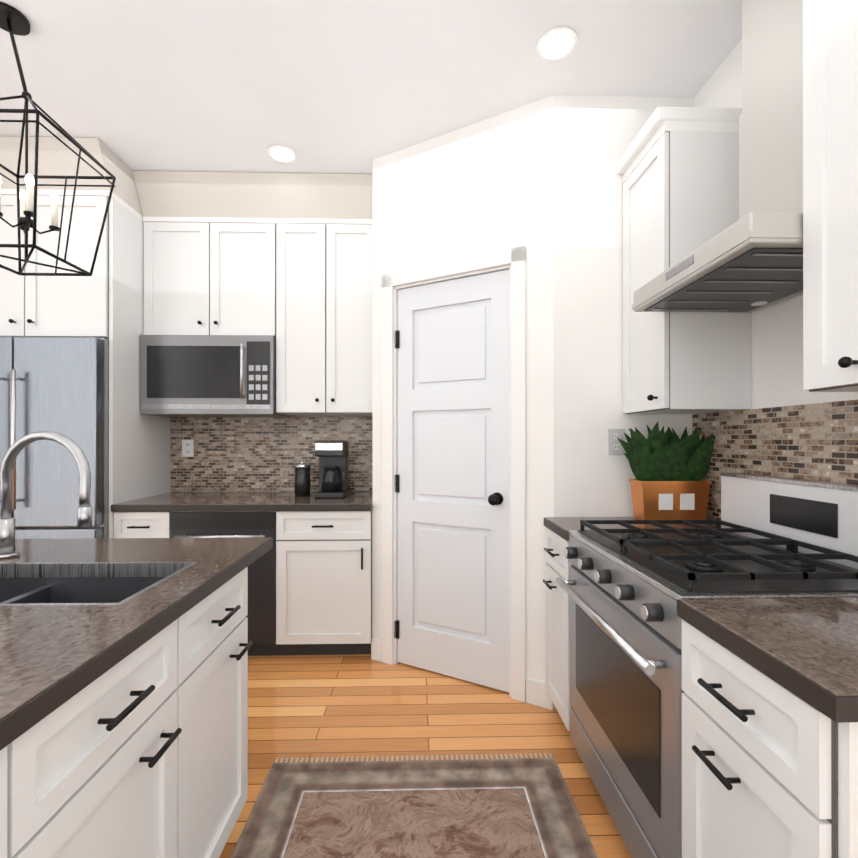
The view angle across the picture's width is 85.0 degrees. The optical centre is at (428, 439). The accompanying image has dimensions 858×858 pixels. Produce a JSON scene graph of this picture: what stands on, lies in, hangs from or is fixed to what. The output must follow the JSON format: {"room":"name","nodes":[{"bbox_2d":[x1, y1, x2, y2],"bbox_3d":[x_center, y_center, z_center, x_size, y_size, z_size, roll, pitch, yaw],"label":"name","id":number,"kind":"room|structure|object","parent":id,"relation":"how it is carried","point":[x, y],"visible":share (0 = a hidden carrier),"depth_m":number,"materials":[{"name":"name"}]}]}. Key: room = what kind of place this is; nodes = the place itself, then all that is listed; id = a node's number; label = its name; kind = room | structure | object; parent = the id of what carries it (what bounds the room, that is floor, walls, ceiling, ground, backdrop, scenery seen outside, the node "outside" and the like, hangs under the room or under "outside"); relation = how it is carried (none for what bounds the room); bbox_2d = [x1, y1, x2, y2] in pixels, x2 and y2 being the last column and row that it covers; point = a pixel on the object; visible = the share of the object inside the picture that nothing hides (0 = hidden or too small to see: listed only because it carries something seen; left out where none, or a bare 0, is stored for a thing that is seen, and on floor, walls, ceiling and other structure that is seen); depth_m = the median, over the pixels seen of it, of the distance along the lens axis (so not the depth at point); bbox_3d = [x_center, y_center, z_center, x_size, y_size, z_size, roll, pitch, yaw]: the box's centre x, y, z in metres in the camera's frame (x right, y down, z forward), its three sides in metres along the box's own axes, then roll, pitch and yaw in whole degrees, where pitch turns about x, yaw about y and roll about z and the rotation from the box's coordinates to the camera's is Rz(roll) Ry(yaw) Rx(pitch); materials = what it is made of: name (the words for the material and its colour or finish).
{"room":"kitchen","nodes":[
{"label":"kitchen","id":0,"kind":"room"},
{"bbox_2d":[266,491,317,491],"bbox_3d":[-1.832,-0.178,3.355,2.970,2.920,0.100,0,0,-1],"label":"wall","id":1,"kind":"structure","parent":0,"point":[266,491],"depth_m":3.32,"materials":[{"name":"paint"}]},
{"bbox_2d":[143,219,276,338],"bbox_3d":[-1.396,-1.033,3.141,0.831,0.751,0.348,0,0,-1],"label":"upper cabinet","id":2,"kind":"object","parent":1,"relation":"attached to","point":[202,276],"depth_m":2.97,"materials":[{"name":"white wood"}]},
{"bbox_2d":[140,335,288,416],"bbox_3d":[-1.395,-0.405,3.097,0.824,0.497,0.430,0,0,-1],"label":"microwave","id":3,"kind":"object","parent":2,"relation":"attached to","point":[207,375],"visible":0.94,"depth_m":2.92,"materials":[{"name":"silver metal"}]},
{"bbox_2d":[171,416,371,491],"bbox_3d":[-1.082,0.101,3.315,1.467,0.534,0.012,0,0,-1],"label":"tile backsplash","id":4,"kind":"structure","parent":1,"relation":"attached to","point":[248,454],"depth_m":3.31,"materials":[{"name":"tile"}]},
{"bbox_2d":[182,440,193,456],"bbox_3d":[-1.695,0.062,3.289,0.080,0.120,0.008,0,0,-1],"label":"electrical outlet","id":5,"kind":"object","parent":4,"relation":"attached to","point":[187,448],"visible":1,"depth_m":3.29,"materials":[{"name":"white plastic"}]},
{"bbox_2d":[276,219,372,415],"bbox_3d":[-0.692,-0.788,3.158,0.696,1.240,0.348,0,0,-1],"label":"upper cabinet","id":6,"kind":"object","parent":1,"relation":"attached to","point":[285,260],"depth_m":2.99,"materials":[{"name":"white wood"}]},
{"bbox_2d":[0,0,741,173],"bbox_3d":[-0.983,-1.667,0.837,4.780,0.050,5.180,0,0,-1],"label":"ceiling","id":7,"kind":"structure","parent":0,"point":[340,86],"depth_m":2.07,"materials":[{"name":"paint"}]},
{"bbox_2d":[0,2,115,275],"bbox_3d":[-1.558,-1.162,1.812,0.422,0.953,0.422,0,0,-1],"label":"pendant lantern","id":8,"kind":"object","parent":7,"relation":"hanging from","point":[13,20],"visible":1,"depth_m":1.81,"materials":[{"name":"black metal"}]},
{"bbox_2d":[267,144,297,162],"bbox_3d":[-0.840,-1.633,2.682,0.170,0.009,0.170,0,0,-1],"label":"recessed light","id":9,"kind":"object","parent":7,"relation":"in","point":[280,153],"visible":1,"depth_m":2.67,"materials":[{"name":"white"}]},
{"bbox_2d":[536,26,577,61],"bbox_3d":[0.529,-1.634,1.941,0.170,0.009,0.170,0,0,-1],"label":"recessed light","id":10,"kind":"object","parent":7,"relation":"in","point":[556,44],"visible":1,"depth_m":1.93,"materials":[{"name":"white"}]},
{"bbox_2d":[632,0,802,312],"bbox_3d":[1.041,-1.065,1.522,0.468,1.145,0.656,0,0,-1],"label":"range hood","id":11,"kind":"object","parent":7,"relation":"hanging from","point":[750,260],"visible":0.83,"depth_m":1.46,"materials":[{"name":"silver metal"}]},
{"bbox_2d":[219,654,631,857],"bbox_3d":[-0.983,1.303,0.833,4.780,0.050,5.180,0,0,-1],"label":"floor","id":12,"kind":"structure","parent":0,"point":[330,706],"depth_m":2.12,"materials":[{"name":"brown wood"}]},
{"bbox_2d":[0,336,108,538],"bbox_3d":[-2.283,0.356,2.892,0.905,1.850,0.792,0,0,-1],"label":"fridge","id":13,"kind":"object","parent":12,"relation":"on","point":[57,384],"visible":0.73,"depth_m":2.56,"materials":[{"name":"silver metal"}]},
{"bbox_2d":[0,136,170,537],"bbox_3d":[-2.272,-0.176,2.908,0.928,2.916,0.768,0,0,-1],"label":"tall cabinet","id":14,"kind":"object","parent":12,"relation":"on","point":[105,300],"visible":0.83,"depth_m":2.65,"materials":[{"name":"white wood"}]},
{"bbox_2d":[0,567,252,857],"bbox_3d":[-1.244,0.843,0.304,1.432,0.870,2.475,0,0,-1],"label":"kitchen island","id":15,"kind":"object","parent":12,"relation":"on","point":[141,751],"visible":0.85,"depth_m":0.98,"materials":[{"name":"white wood"}]},
{"bbox_2d":[0,538,272,750],"bbox_3d":[-1.382,0.386,0.386,1.660,0.040,2.704,0,0,-1],"label":"island countertop","id":16,"kind":"structure","parent":15,"relation":"on","point":[53,658],"depth_m":0.96,"materials":[{"name":"stone"}]},
{"bbox_2d":[0,431,91,558],"bbox_3d":[-1.196,0.170,1.419,0.417,0.393,0.155,0,0,-1],"label":"faucet","id":17,"kind":"object","parent":16,"relation":"on","point":[7,530],"visible":1,"depth_m":1.42,"materials":[{"name":"silver metal"}]},
{"bbox_2d":[0,562,196,605],"bbox_3d":[-1.095,0.482,1.209,0.839,0.233,0.389,0,0,-1],"label":"sink","id":18,"kind":"object","parent":16,"relation":"in","point":[80,583],"visible":0.23,"depth_m":1.39,"materials":[{"name":"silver metal"}]},
{"bbox_2d":[114,511,169,537],"bbox_3d":[-1.647,0.847,2.983,0.322,0.870,0.644,0,0,-1],"label":"base cabinet","id":19,"kind":"object","parent":12,"relation":"on","point":[140,524],"depth_m":2.67,"materials":[{"name":"white wood"}]},
{"bbox_2d":[170,511,285,655],"bbox_3d":[-1.188,0.847,2.995,0.717,0.870,0.644,0,0,-1],"label":"dishwasher","id":20,"kind":"object","parent":12,"relation":"on","point":[266,616],"depth_m":2.68,"materials":[{"name":"black metal"}]},
{"bbox_2d":[111,491,371,511],"bbox_3d":[-1.074,0.390,2.992,1.467,0.040,0.657,0,0,-1],"label":"countertop","id":21,"kind":"structure","parent":20,"relation":"on","point":[253,501],"depth_m":2.74,"materials":[{"name":"stone"}]},
{"bbox_2d":[294,461,310,495],"bbox_3d":[-0.830,0.255,3.069,0.104,0.226,0.104,0,0,-1],"label":"canister","id":22,"kind":"object","parent":21,"relation":"on","point":[302,478],"visible":1,"depth_m":3.03,"materials":[{"name":"black plastic"}]},
{"bbox_2d":[315,441,347,497],"bbox_3d":[-0.623,0.188,3.033,0.192,0.360,0.222,0,0,-1],"label":"coffee maker","id":23,"kind":"object","parent":21,"relation":"on","point":[333,468],"visible":1,"depth_m":2.96,"materials":[{"name":"black plastic"}]},
{"bbox_2d":[286,509,371,654],"bbox_3d":[-0.615,0.847,3.009,0.550,0.870,0.644,0,0,-1],"label":"base cabinet","id":24,"kind":"object","parent":12,"relation":"on","point":[309,582],"depth_m":2.70,"materials":[{"name":"white wood"}]},
{"bbox_2d":[231,753,596,857],"bbox_3d":[-0.025,1.272,0.609,1.115,0.011,2.555,0,0,-1],"label":"rug","id":25,"kind":"object","parent":12,"relation":"on","point":[484,808],"visible":1,"depth_m":1.59,"materials":[{"name":"brown fabric"}]},
{"bbox_2d":[543,527,573,730],"bbox_3d":[0.916,0.845,2.061,0.718,0.870,0.333,0,0,-1],"label":"base cabinet","id":26,"kind":"object","parent":12,"relation":"on","point":[557,565],"depth_m":2.04,"materials":[{"name":"white wood"}]},
{"bbox_2d":[556,473,857,857],"bbox_3d":[0.888,0.707,1.491,0.761,1.145,0.800,0,0,-1],"label":"range","id":27,"kind":"object","parent":12,"relation":"on","point":[766,537],"visible":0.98,"depth_m":1.37,"materials":[{"name":"silver metal"}]},
{"bbox_2d":[682,619,857,857],"bbox_3d":[0.945,0.843,0.891,0.718,0.870,0.397,0,0,-1],"label":"base cabinet","id":28,"kind":"object","parent":12,"relation":"on","point":[769,767],"depth_m":0.85,"materials":[{"name":"white wood"}]},
{"bbox_2d":[544,517,857,722],"bbox_3d":[0.926,0.387,1.453,0.727,0.040,1.550,0,0,-1],"label":"countertop","id":29,"kind":"structure","parent":28,"relation":"on","point":[805,650],"depth_m":0.88,"materials":[{"name":"stone"}]},
{"bbox_2d":[617,422,714,519],"bbox_3d":[1.052,0.142,2.083,0.404,0.450,0.150,0,0,-1],"label":"potted plant","id":30,"kind":"object","parent":29,"relation":"on","point":[670,469],"visible":1,"depth_m":2.06,"materials":[{"name":"green plant"}]},
{"bbox_2d":[372,95,553,681],"bbox_3d":[0.155,-0.179,2.527,1.058,2.920,0.100,0,0,29],"label":"wall","id":31,"kind":"structure","parent":0,"point":[485,186],"depth_m":2.37,"materials":[{"name":"paint"}]},
{"bbox_2d":[133,171,372,218],"bbox_3d":[-1.077,-1.521,3.095,1.468,0.226,0.458,0,0,-1],"label":"soffit","id":32,"kind":"object","parent":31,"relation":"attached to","point":[161,194],"depth_m":2.92,"materials":[{"name":"white paint"}]},
{"bbox_2d":[394,269,508,691],"bbox_3d":[0.102,0.201,2.494,0.696,2.135,0.117,0,0,29],"label":"pantry door","id":33,"kind":"structure","parent":31,"relation":"in","point":[452,475],"depth_m":2.50,"materials":[{"name":"white paint"}]},
{"bbox_2d":[371,246,553,709],"bbox_3d":[0.151,0.168,2.519,1.058,2.225,0.118,0,0,29],"label":"door frame","id":34,"kind":"structure","parent":31,"relation":"attached to","point":[523,688],"depth_m":2.33,"materials":[{"name":"white wood"}]},
{"bbox_2d":[553,95,694,708],"bbox_3d":[0.931,-0.179,2.284,0.680,2.920,0.100,0,0,-1],"label":"wall","id":35,"kind":"structure","parent":0,"point":[594,137],"depth_m":2.21,"materials":[{"name":"paint"}]},
{"bbox_2d":[608,429,624,454],"bbox_3d":[0.892,0.011,2.227,0.080,0.124,0.008,0,0,-1],"label":"electrical outlet plate","id":36,"kind":"object","parent":35,"relation":"attached to","point":[615,447],"visible":0.9,"depth_m":2.23,"materials":[{"name":"grey plastic"}]},
{"bbox_2d":[617,106,751,413],"bbox_3d":[1.081,-0.720,2.043,0.388,1.200,0.382,0,0,-1],"label":"upper cabinet","id":37,"kind":"object","parent":35,"relation":"attached to","point":[678,168],"visible":0.92,"depth_m":1.85,"materials":[{"name":"white wood"}]},
{"bbox_2d":[694,39,857,414],"bbox_3d":[1.356,-0.182,0.894,0.100,2.920,5.180,0,0,-1],"label":"wall","id":38,"kind":"structure","parent":0,"point":[778,353],"depth_m":1.75,"materials":[{"name":"paint"}]},
{"bbox_2d":[692,400,857,519],"bbox_3d":[1.290,0.123,1.220,0.012,0.484,2.036,0,0,-1],"label":"tile backsplash","id":39,"kind":"structure","parent":38,"relation":"attached to","point":[817,441],"depth_m":1.68,"materials":[{"name":"tile"}]},
{"bbox_2d":[803,0,857,391],"bbox_3d":[1.115,-0.722,0.697,0.388,1.200,0.996,0,0,-1],"label":"upper cabinet","id":40,"kind":"object","parent":38,"relation":"attached to","point":[830,195],"visible":1,"depth_m":1.12,"materials":[{"name":"white wood"}]}
]}

